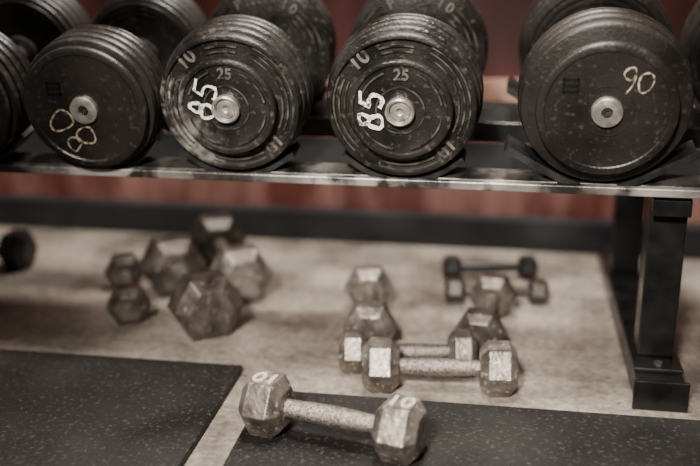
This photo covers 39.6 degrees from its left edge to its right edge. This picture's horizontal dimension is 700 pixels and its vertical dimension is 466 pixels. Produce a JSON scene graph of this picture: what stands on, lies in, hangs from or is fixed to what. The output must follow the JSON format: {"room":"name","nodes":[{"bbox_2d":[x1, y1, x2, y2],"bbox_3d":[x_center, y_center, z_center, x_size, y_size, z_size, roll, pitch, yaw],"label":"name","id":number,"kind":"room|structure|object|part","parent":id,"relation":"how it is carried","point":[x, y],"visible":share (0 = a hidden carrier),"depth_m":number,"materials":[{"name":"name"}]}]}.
{"room":"gym","nodes":[
{"label":"gym","id":0,"kind":"room"},
{"bbox_2d":[0,226,699,465],"bbox_3d":[-0.271,0.683,0.090,6.500,0.060,4.700,3,17,9],"label":"floor","id":1,"kind":"structure","parent":0,"point":[570,356],"depth_m":1.74,"materials":[{"name":"concrete"}]},
{"bbox_2d":[0,228,37,271],"bbox_3d":[-0.775,0.030,2.035,0.235,0.080,0.091,4,17,12],"label":"dumbbell","id":2,"kind":"object","parent":1,"relation":"on","point":[18,247],"visible":1,"depth_m":1.99,"materials":[{"name":"black metal"}]},
{"bbox_2d":[0,349,242,465],"bbox_3d":[-0.733,0.371,1.009,0.940,0.012,1.268,3,17,9],"label":"rubber mat","id":3,"kind":"object","parent":1,"relation":"on","point":[57,409],"visible":1,"depth_m":1.40,"materials":[{"name":"black rubber"}]},
{"bbox_2d":[104,252,150,324],"bbox_3d":[-0.418,0.101,1.819,0.077,0.068,0.240,-4,17,-14],"label":"dumbbell","id":4,"kind":"object","parent":1,"relation":"on","point":[128,303],"visible":0.98,"depth_m":1.72,"materials":[{"name":"metal"}]},
{"bbox_3d":[-0.418,0.101,1.819,0.026,0.026,0.139,-4,17,-14],"label":"handle","id":5,"kind":"part","parent":4,"relation":"part of","materials":[{"name":"grey metal"}]},
{"bbox_2d":[138,233,243,341],"bbox_3d":[-0.295,0.093,1.773,0.125,0.109,0.319,-7,18,-23],"label":"dumbbell","id":6,"kind":"object","parent":1,"relation":"on","point":[205,304],"visible":1,"depth_m":1.65,"materials":[{"name":"metal"}]},
{"bbox_3d":[-0.295,0.093,1.773,0.035,0.035,0.155,-7,18,-23],"label":"handle","id":7,"kind":"part","parent":6,"relation":"part of","materials":[{"name":"grey metal"}]},
{"bbox_2d":[188,213,273,302],"bbox_3d":[-0.243,0.047,1.936,0.119,0.104,0.301,-6,18,-18],"label":"dumbbell","id":8,"kind":"object","parent":1,"relation":"on","point":[217,238],"visible":0.89,"depth_m":1.82,"materials":[{"name":"grey metal"}]},
{"bbox_3d":[-0.243,0.047,1.936,0.034,0.034,0.156,-6,18,-18],"label":"handle","id":9,"kind":"part","parent":8,"relation":"part of","materials":[{"name":"grey metal"}]},
{"bbox_2d":[0,77,699,411],"bbox_3d":[-0.129,-0.077,1.774,2.700,0.434,0.700,3,17,9],"label":"dumbbell rack","id":10,"kind":"object","parent":1,"relation":"on","point":[643,299],"visible":0.51,"depth_m":1.46,"materials":[{"name":"metal"}]},
{"bbox_2d":[0,0,90,152],"bbox_3d":[-0.577,-0.275,1.611,0.208,0.266,0.382,3,17,9],"label":"dumbbell","id":11,"kind":"object","parent":10,"relation":"on","point":[27,27],"visible":0.62,"depth_m":1.64,"materials":[{"name":"metal"}]},
{"bbox_3d":[-0.603,-0.195,1.464,0.190,0.190,0.012,3,29,9],"label":"weight plate","id":12,"kind":"part","parent":11,"relation":"part of","materials":[{"name":"black metal"}]},
{"bbox_3d":[-0.600,-0.203,1.479,0.205,0.205,0.016,3,29,9],"label":"weight plate","id":13,"kind":"part","parent":11,"relation":"part of","materials":[{"name":"black metal"}]},
{"bbox_3d":[-0.597,-0.212,1.495,0.208,0.208,0.016,3,29,9],"label":"weight plate","id":14,"kind":"part","parent":11,"relation":"part of","materials":[{"name":"black metal"}]},
{"bbox_3d":[-0.589,-0.237,1.542,0.200,0.200,0.009,3,29,9],"label":"weight plate","id":15,"kind":"part","parent":11,"relation":"part of","materials":[{"name":"black metal"}]},
{"bbox_3d":[-0.594,-0.221,1.512,0.208,0.208,0.016,3,29,9],"label":"weight plate","id":16,"kind":"part","parent":11,"relation":"part of","materials":[{"name":"black metal"}]},
{"bbox_3d":[-0.592,-0.230,1.528,0.208,0.208,0.016,3,29,9],"label":"weight plate","id":17,"kind":"part","parent":11,"relation":"part of","materials":[{"name":"black metal"}]},
{"bbox_3d":[-0.577,-0.275,1.611,0.060,0.060,0.344,3,29,9],"label":"handle","id":18,"kind":"part","parent":11,"relation":"part of","materials":[{"name":"metal"}]},
{"bbox_3d":[-0.564,-0.313,1.680,0.200,0.200,0.012,3,29,9],"label":"weight plate","id":19,"kind":"part","parent":11,"relation":"part of","materials":[{"name":"black metal"}]},
{"bbox_3d":[-0.562,-0.321,1.694,0.208,0.208,0.016,3,29,9],"label":"weight plate","id":20,"kind":"part","parent":11,"relation":"part of","materials":[{"name":"black metal"}]},
{"bbox_3d":[-0.559,-0.330,1.711,0.208,0.208,0.016,3,29,9],"label":"weight plate","id":21,"kind":"part","parent":11,"relation":"part of","materials":[{"name":"black metal"}]},
{"bbox_3d":[-0.556,-0.339,1.727,0.208,0.208,0.016,3,29,9],"label":"weight plate","id":22,"kind":"part","parent":11,"relation":"part of","materials":[{"name":"black metal"}]},
{"bbox_3d":[-0.553,-0.348,1.744,0.205,0.205,0.016,3,29,9],"label":"weight plate","id":23,"kind":"part","parent":11,"relation":"part of","materials":[{"name":"black metal"}]},
{"bbox_2d":[24,0,207,166],"bbox_3d":[-0.362,-0.265,1.579,0.206,0.264,0.382,3,17,9],"label":"dumbbell","id":24,"kind":"object","parent":10,"relation":"on","point":[92,94],"visible":0.82,"depth_m":1.43,"materials":[{"name":"metal"}]},
{"bbox_3d":[-0.389,-0.184,1.431,0.188,0.188,0.012,3,29,9],"label":"weight plate","id":25,"kind":"part","parent":24,"relation":"part of","materials":[{"name":"black metal"}]},
{"bbox_3d":[-0.386,-0.192,1.446,0.203,0.203,0.016,3,29,9],"label":"weight plate","id":26,"kind":"part","parent":24,"relation":"part of","materials":[{"name":"black metal"}]},
{"bbox_3d":[-0.383,-0.201,1.463,0.206,0.206,0.016,3,29,9],"label":"weight plate","id":27,"kind":"part","parent":24,"relation":"part of","materials":[{"name":"black metal"}]},
{"bbox_3d":[-0.380,-0.210,1.479,0.206,0.206,0.016,3,29,9],"label":"weight plate","id":28,"kind":"part","parent":24,"relation":"part of","materials":[{"name":"black metal"}]},
{"bbox_3d":[-0.377,-0.219,1.496,0.206,0.206,0.016,3,29,9],"label":"weight plate","id":29,"kind":"part","parent":24,"relation":"part of","materials":[{"name":"black metal"}]},
{"bbox_3d":[-0.375,-0.226,1.509,0.198,0.198,0.009,3,29,9],"label":"weight plate","id":30,"kind":"part","parent":24,"relation":"part of","materials":[{"name":"black metal"}]},
{"bbox_3d":[-0.350,-0.302,1.647,0.198,0.198,0.012,3,29,9],"label":"weight plate","id":31,"kind":"part","parent":24,"relation":"part of","materials":[{"name":"black metal"}]},
{"bbox_3d":[-0.347,-0.310,1.662,0.206,0.206,0.016,3,29,9],"label":"weight plate","id":32,"kind":"part","parent":24,"relation":"part of","materials":[{"name":"black metal"}]},
{"bbox_3d":[-0.362,-0.265,1.579,0.060,0.060,0.344,3,29,9],"label":"handle","id":33,"kind":"part","parent":24,"relation":"part of","materials":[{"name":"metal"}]},
{"bbox_3d":[-0.344,-0.319,1.678,0.206,0.206,0.016,3,29,9],"label":"weight plate","id":34,"kind":"part","parent":24,"relation":"part of","materials":[{"name":"black metal"}]},
{"bbox_3d":[-0.342,-0.328,1.695,0.206,0.206,0.016,3,29,9],"label":"weight plate","id":35,"kind":"part","parent":24,"relation":"part of","materials":[{"name":"black metal"}]},
{"bbox_3d":[-0.339,-0.337,1.711,0.203,0.203,0.016,3,29,9],"label":"weight plate","id":36,"kind":"part","parent":24,"relation":"part of","materials":[{"name":"black metal"}]},
{"bbox_2d":[160,0,336,168],"bbox_3d":[-0.150,-0.262,1.544,0.223,0.268,0.372,3,17,10],"label":"dumbbell","id":37,"kind":"object","parent":10,"relation":"on","point":[240,88],"visible":1,"depth_m":1.40,"materials":[{"name":"metal"}]},
{"bbox_3d":[-0.176,-0.181,1.396,0.144,0.144,0.011,3,29,9],"label":"weight plate","id":38,"kind":"part","parent":37,"relation":"part of","materials":[{"name":"metal"}]},
{"bbox_3d":[-0.174,-0.189,1.411,0.208,0.208,0.018,3,29,9],"label":"weight plate","id":39,"kind":"part","parent":37,"relation":"part of","materials":[{"name":"metal"}]},
{"bbox_3d":[-0.171,-0.199,1.429,0.216,0.216,0.016,3,29,9],"label":"weight plate","id":40,"kind":"part","parent":37,"relation":"part of","materials":[{"name":"metal"}]},
{"bbox_3d":[-0.168,-0.208,1.445,0.220,0.220,0.016,3,29,9],"label":"weight plate","id":41,"kind":"part","parent":37,"relation":"part of","materials":[{"name":"metal"}]},
{"bbox_3d":[-0.165,-0.217,1.462,0.220,0.220,0.016,3,29,9],"label":"weight plate","id":42,"kind":"part","parent":37,"relation":"part of","materials":[{"name":"metal"}]},
{"bbox_3d":[-0.162,-0.225,1.476,0.217,0.217,0.012,3,29,9],"label":"weight plate","id":43,"kind":"part","parent":37,"relation":"part of","materials":[{"name":"metal"}]},
{"bbox_3d":[-0.138,-0.298,1.610,0.217,0.217,0.015,3,29,9],"label":"weight plate","id":44,"kind":"part","parent":37,"relation":"part of","materials":[{"name":"metal"}]},
{"bbox_3d":[-0.135,-0.307,1.626,0.220,0.220,0.016,3,29,9],"label":"weight plate","id":45,"kind":"part","parent":37,"relation":"part of","materials":[{"name":"metal"}]},
{"bbox_3d":[-0.132,-0.316,1.643,0.220,0.220,0.016,3,29,9],"label":"weight plate","id":46,"kind":"part","parent":37,"relation":"part of","materials":[{"name":"metal"}]},
{"bbox_3d":[-0.130,-0.325,1.659,0.216,0.216,0.016,3,29,9],"label":"weight plate","id":47,"kind":"part","parent":37,"relation":"part of","materials":[{"name":"metal"}]},
{"bbox_3d":[-0.126,-0.335,1.677,0.208,0.208,0.018,3,29,9],"label":"weight plate","id":48,"kind":"part","parent":37,"relation":"part of","materials":[{"name":"metal"}]},
{"bbox_3d":[-0.172,-0.099,1.489,2.700,0.020,0.040,3,17,9],"label":"rail","id":49,"kind":"part","parent":10,"relation":"part of","materials":[{"name":"metal"}]},
{"bbox_3d":[-0.158,-0.127,1.573,2.700,0.038,0.122,3,17,9],"label":"rail","id":50,"kind":"part","parent":10,"relation":"part of","materials":[{"name":"metal"}]},
{"bbox_2d":[327,0,487,174],"bbox_3d":[0.097,-0.253,1.505,0.225,0.274,0.373,3,17,9],"label":"dumbbell","id":51,"kind":"object","parent":10,"relation":"on","point":[405,91],"visible":1,"depth_m":1.36,"materials":[{"name":"metal"}]},
{"bbox_3d":[0.070,-0.172,1.358,0.147,0.147,0.011,3,29,9],"label":"weight plate","id":52,"kind":"part","parent":51,"relation":"part of","materials":[{"name":"metal"}]},
{"bbox_3d":[0.076,-0.190,1.390,0.220,0.220,0.016,3,29,9],"label":"weight plate","id":53,"kind":"part","parent":51,"relation":"part of","materials":[{"name":"metal"}]},
{"bbox_3d":[0.079,-0.199,1.407,0.225,0.225,0.016,3,29,9],"label":"weight plate","id":54,"kind":"part","parent":51,"relation":"part of","materials":[{"name":"metal"}]},
{"bbox_3d":[0.082,-0.208,1.423,0.225,0.225,0.016,3,29,9],"label":"weight plate","id":55,"kind":"part","parent":51,"relation":"part of","materials":[{"name":"metal"}]},
{"bbox_3d":[0.085,-0.216,1.438,0.222,0.222,0.012,3,29,9],"label":"weight plate","id":56,"kind":"part","parent":51,"relation":"part of","materials":[{"name":"metal"}]},
{"bbox_3d":[0.109,-0.289,1.572,0.222,0.222,0.015,3,29,9],"label":"weight plate","id":57,"kind":"part","parent":51,"relation":"part of","materials":[{"name":"metal"}]},
{"bbox_3d":[0.112,-0.298,1.588,0.225,0.225,0.016,3,29,9],"label":"weight plate","id":58,"kind":"part","parent":51,"relation":"part of","materials":[{"name":"metal"}]},
{"bbox_3d":[0.114,-0.307,1.604,0.225,0.225,0.016,3,29,9],"label":"weight plate","id":59,"kind":"part","parent":51,"relation":"part of","materials":[{"name":"metal"}]},
{"bbox_3d":[-0.134,-0.206,1.707,2.700,0.054,0.095,3,17,9],"label":"rail","id":60,"kind":"part","parent":10,"relation":"part of","materials":[{"name":"metal"}]},
{"bbox_2d":[518,0,693,180],"bbox_3d":[0.373,-0.247,1.461,0.242,0.288,0.382,3,17,10],"label":"dumbbell","id":61,"kind":"object","parent":10,"relation":"on","point":[606,87],"visible":1,"depth_m":1.31,"materials":[{"name":"metal"}]},
{"bbox_3d":[0.361,-0.210,1.393,0.231,0.231,0.012,3,29,9],"label":"weight plate","id":62,"kind":"part","parent":61,"relation":"part of","materials":[{"name":"black metal"}]},
{"bbox_3d":[0.392,-0.304,1.565,0.238,0.238,0.020,3,29,9],"label":"weight plate","id":63,"kind":"part","parent":61,"relation":"part of","materials":[{"name":"black metal"}]},
{"bbox_3d":[0.388,-0.293,1.545,0.238,0.238,0.020,3,29,9],"label":"weight plate","id":64,"kind":"part","parent":61,"relation":"part of","materials":[{"name":"black metal"}]},
{"bbox_3d":[0.385,-0.283,1.527,0.231,0.231,0.015,3,29,9],"label":"weight plate","id":65,"kind":"part","parent":61,"relation":"part of","materials":[{"name":"black metal"}]},
{"bbox_3d":[0.358,-0.201,1.377,0.238,0.238,0.020,3,29,9],"label":"weight plate","id":66,"kind":"part","parent":61,"relation":"part of","materials":[{"name":"black metal"}]},
{"bbox_3d":[0.355,-0.190,1.357,0.238,0.238,0.020,3,29,9],"label":"weight plate","id":67,"kind":"part","parent":61,"relation":"part of","materials":[{"name":"black metal"}]},
{"bbox_3d":[0.347,-0.167,1.316,0.190,0.190,0.018,3,29,9],"label":"weight plate","id":68,"kind":"part","parent":61,"relation":"part of","materials":[{"name":"black metal"}]},
{"bbox_3d":[0.534,-0.091,1.849,0.054,0.338,0.050,3,17,9],"label":"post","id":69,"kind":"part","parent":10,"relation":"part of","materials":[{"name":"black metal"}]},
{"bbox_3d":[0.466,0.187,1.497,0.072,0.007,0.125,3,17,9],"label":"foot plate","id":70,"kind":"part","parent":10,"relation":"part of","materials":[{"name":"black metal"}]},
{"bbox_3d":[0.469,0.065,1.468,0.054,0.242,0.050,3,17,9],"label":"post","id":71,"kind":"part","parent":10,"relation":"part of","materials":[{"name":"black metal"}]},
{"bbox_3d":[0.449,0.235,1.404,0.078,0.045,0.006,3,17,9],"label":"plate","id":72,"kind":"part","parent":10,"relation":"part of","materials":[{"name":"black metal"}]},
{"bbox_3d":[0.500,-0.157,1.611,0.054,0.132,0.505,3,17,9],"label":"support arm","id":73,"kind":"part","parent":10,"relation":"part of"},
{"bbox_2d":[680,0,699,100],"bbox_3d":[0.626,-0.234,1.423,0.239,0.292,0.387,3,17,9],"label":"dumbbell","id":74,"kind":"object","parent":10,"relation":"on","point":[690,35],"visible":0.68,"depth_m":1.51,"materials":[{"name":"metal"}]},
{"bbox_3d":[0.650,-0.307,1.555,0.232,0.232,0.016,3,29,9],"label":"weight plate","id":75,"kind":"part","parent":74,"relation":"part of","materials":[{"name":"black metal"}]},
{"bbox_3d":[0.647,-0.298,1.539,0.236,0.236,0.016,3,29,9],"label":"weight plate","id":76,"kind":"part","parent":74,"relation":"part of","materials":[{"name":"black metal"}]},
{"bbox_3d":[0.644,-0.289,1.522,0.236,0.236,0.016,3,29,9],"label":"weight plate","id":77,"kind":"part","parent":74,"relation":"part of","materials":[{"name":"black metal"}]},
{"bbox_3d":[0.641,-0.280,1.506,0.236,0.236,0.016,3,29,9],"label":"weight plate","id":78,"kind":"part","parent":74,"relation":"part of","materials":[{"name":"black metal"}]},
{"bbox_3d":[0.638,-0.272,1.491,0.227,0.227,0.012,3,29,9],"label":"weight plate","id":79,"kind":"part","parent":74,"relation":"part of","materials":[{"name":"black metal"}]},
{"bbox_2d":[343,264,396,340],"bbox_3d":[0.034,0.127,1.712,0.089,0.078,0.248,0,17,1],"label":"dumbbell","id":80,"kind":"object","parent":1,"relation":"on","point":[369,287],"visible":0.9,"depth_m":1.62,"materials":[{"name":"grey metal"}]},
{"bbox_3d":[0.034,0.127,1.712,0.028,0.028,0.135,0,17,1],"label":"handle","id":81,"kind":"part","parent":80,"relation":"part of","materials":[{"name":"grey metal"}]},
{"bbox_2d":[339,329,476,373],"bbox_3d":[0.091,0.188,1.537,0.216,0.062,0.072,0,17,0],"label":"dumbbell","id":82,"kind":"object","parent":1,"relation":"on","point":[461,343],"visible":0.61,"depth_m":1.52,"materials":[{"name":"grey metal"}]},
{"bbox_3d":[0.091,0.188,1.537,0.130,0.027,0.027,0,17,0],"label":"handle","id":83,"kind":"part","parent":82,"relation":"part of","materials":[{"name":"grey metal"}]},
{"bbox_2d":[361,337,518,397],"bbox_3d":[0.135,0.202,1.467,0.233,0.074,0.085,1,17,4],"label":"dumbbell","id":84,"kind":"object","parent":1,"relation":"on","point":[497,366],"visible":1,"depth_m":1.44,"materials":[{"name":"grey metal"}]},
{"bbox_3d":[0.135,0.202,1.467,0.123,0.028,0.028,1,17,4],"label":"handle","id":85,"kind":"part","parent":84,"relation":"part of","materials":[{"name":"grey metal"}]},
{"bbox_2d":[223,391,699,465],"bbox_3d":[0.487,0.438,0.784,1.436,0.012,1.190,3,17,9],"label":"rubber mat","id":86,"kind":"object","parent":1,"relation":"on","point":[459,434],"visible":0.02,"depth_m":1.30,"materials":[{"name":"black rubber"}]},
{"bbox_2d":[238,370,428,465],"bbox_3d":[-0.024,0.242,1.284,0.251,0.079,0.088,7,18,21],"label":"dumbbell","id":87,"kind":"object","parent":86,"relation":"on","point":[398,430],"visible":1,"depth_m":1.27,"materials":[{"name":"grey metal"}]},
{"bbox_3d":[-0.024,0.242,1.285,0.134,0.030,0.030,7,18,21],"label":"handle","id":88,"kind":"part","parent":87,"relation":"part of","materials":[{"name":"grey metal"}]},
{"bbox_2d":[455,273,516,356],"bbox_3d":[0.237,0.138,1.682,0.085,0.074,0.235,4,17,14],"label":"dumbbell","id":89,"kind":"object","parent":1,"relation":"on","point":[492,296],"visible":0.86,"depth_m":1.70,"materials":[{"name":"metal"}]},
{"bbox_3d":[0.237,0.138,1.682,0.028,0.028,0.130,4,17,14],"label":"handle","id":90,"kind":"part","parent":89,"relation":"part of","materials":[{"name":"grey metal"}]},
{"bbox_2d":[442,255,537,279],"bbox_3d":[0.282,0.069,1.964,0.190,0.045,0.052,0,17,0],"label":"dumbbell","id":91,"kind":"object","parent":1,"relation":"on","point":[526,267],"visible":0.96,"depth_m":1.95,"materials":[{"name":"metal"}]},
{"bbox_3d":[0.282,0.069,1.964,0.116,0.022,0.022,0,17,0],"label":"handle","id":92,"kind":"part","parent":91,"relation":"part of","materials":[{"name":"grey metal"}]},
{"bbox_2d":[444,277,549,305],"bbox_3d":[0.275,0.110,1.829,0.194,0.045,0.052,1,17,3],"label":"dumbbell","id":93,"kind":"object","parent":1,"relation":"on","point":[536,291],"visible":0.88,"depth_m":1.81,"materials":[{"name":"grey metal"}]},
{"bbox_3d":[0.275,0.110,1.829,0.120,0.022,0.022,1,17,3],"label":"handle","id":94,"kind":"part","parent":93,"relation":"part of","materials":[{"name":"grey metal"}]},
{"bbox_2d":[0,0,699,222],"bbox_3d":[0.098,-1.249,1.915,6.500,2.600,0.120,3,17,9],"label":"wall","id":95,"kind":"structure","parent":0,"point":[503,19],"depth_m":2.19,"materials":[{"name":"red paint"}]},
{"bbox_2d":[0,194,699,259],"bbox_3d":[0.085,-0.013,2.199,6.500,0.068,0.045,3,17,9],"label":"baseboard","id":96,"kind":"structure","parent":95,"relation":"attached to","point":[342,225],"depth_m":2.20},
{"bbox_2d":[325,78,694,105],"bbox_3d":[0.087,-0.317,2.121,6.500,0.045,0.020,3,17,9],"label":"trim","id":97,"kind":"structure","parent":95,"relation":"attached to","point":[494,89],"depth_m":2.08,"materials":[{"name":"beige wood"}]}
]}

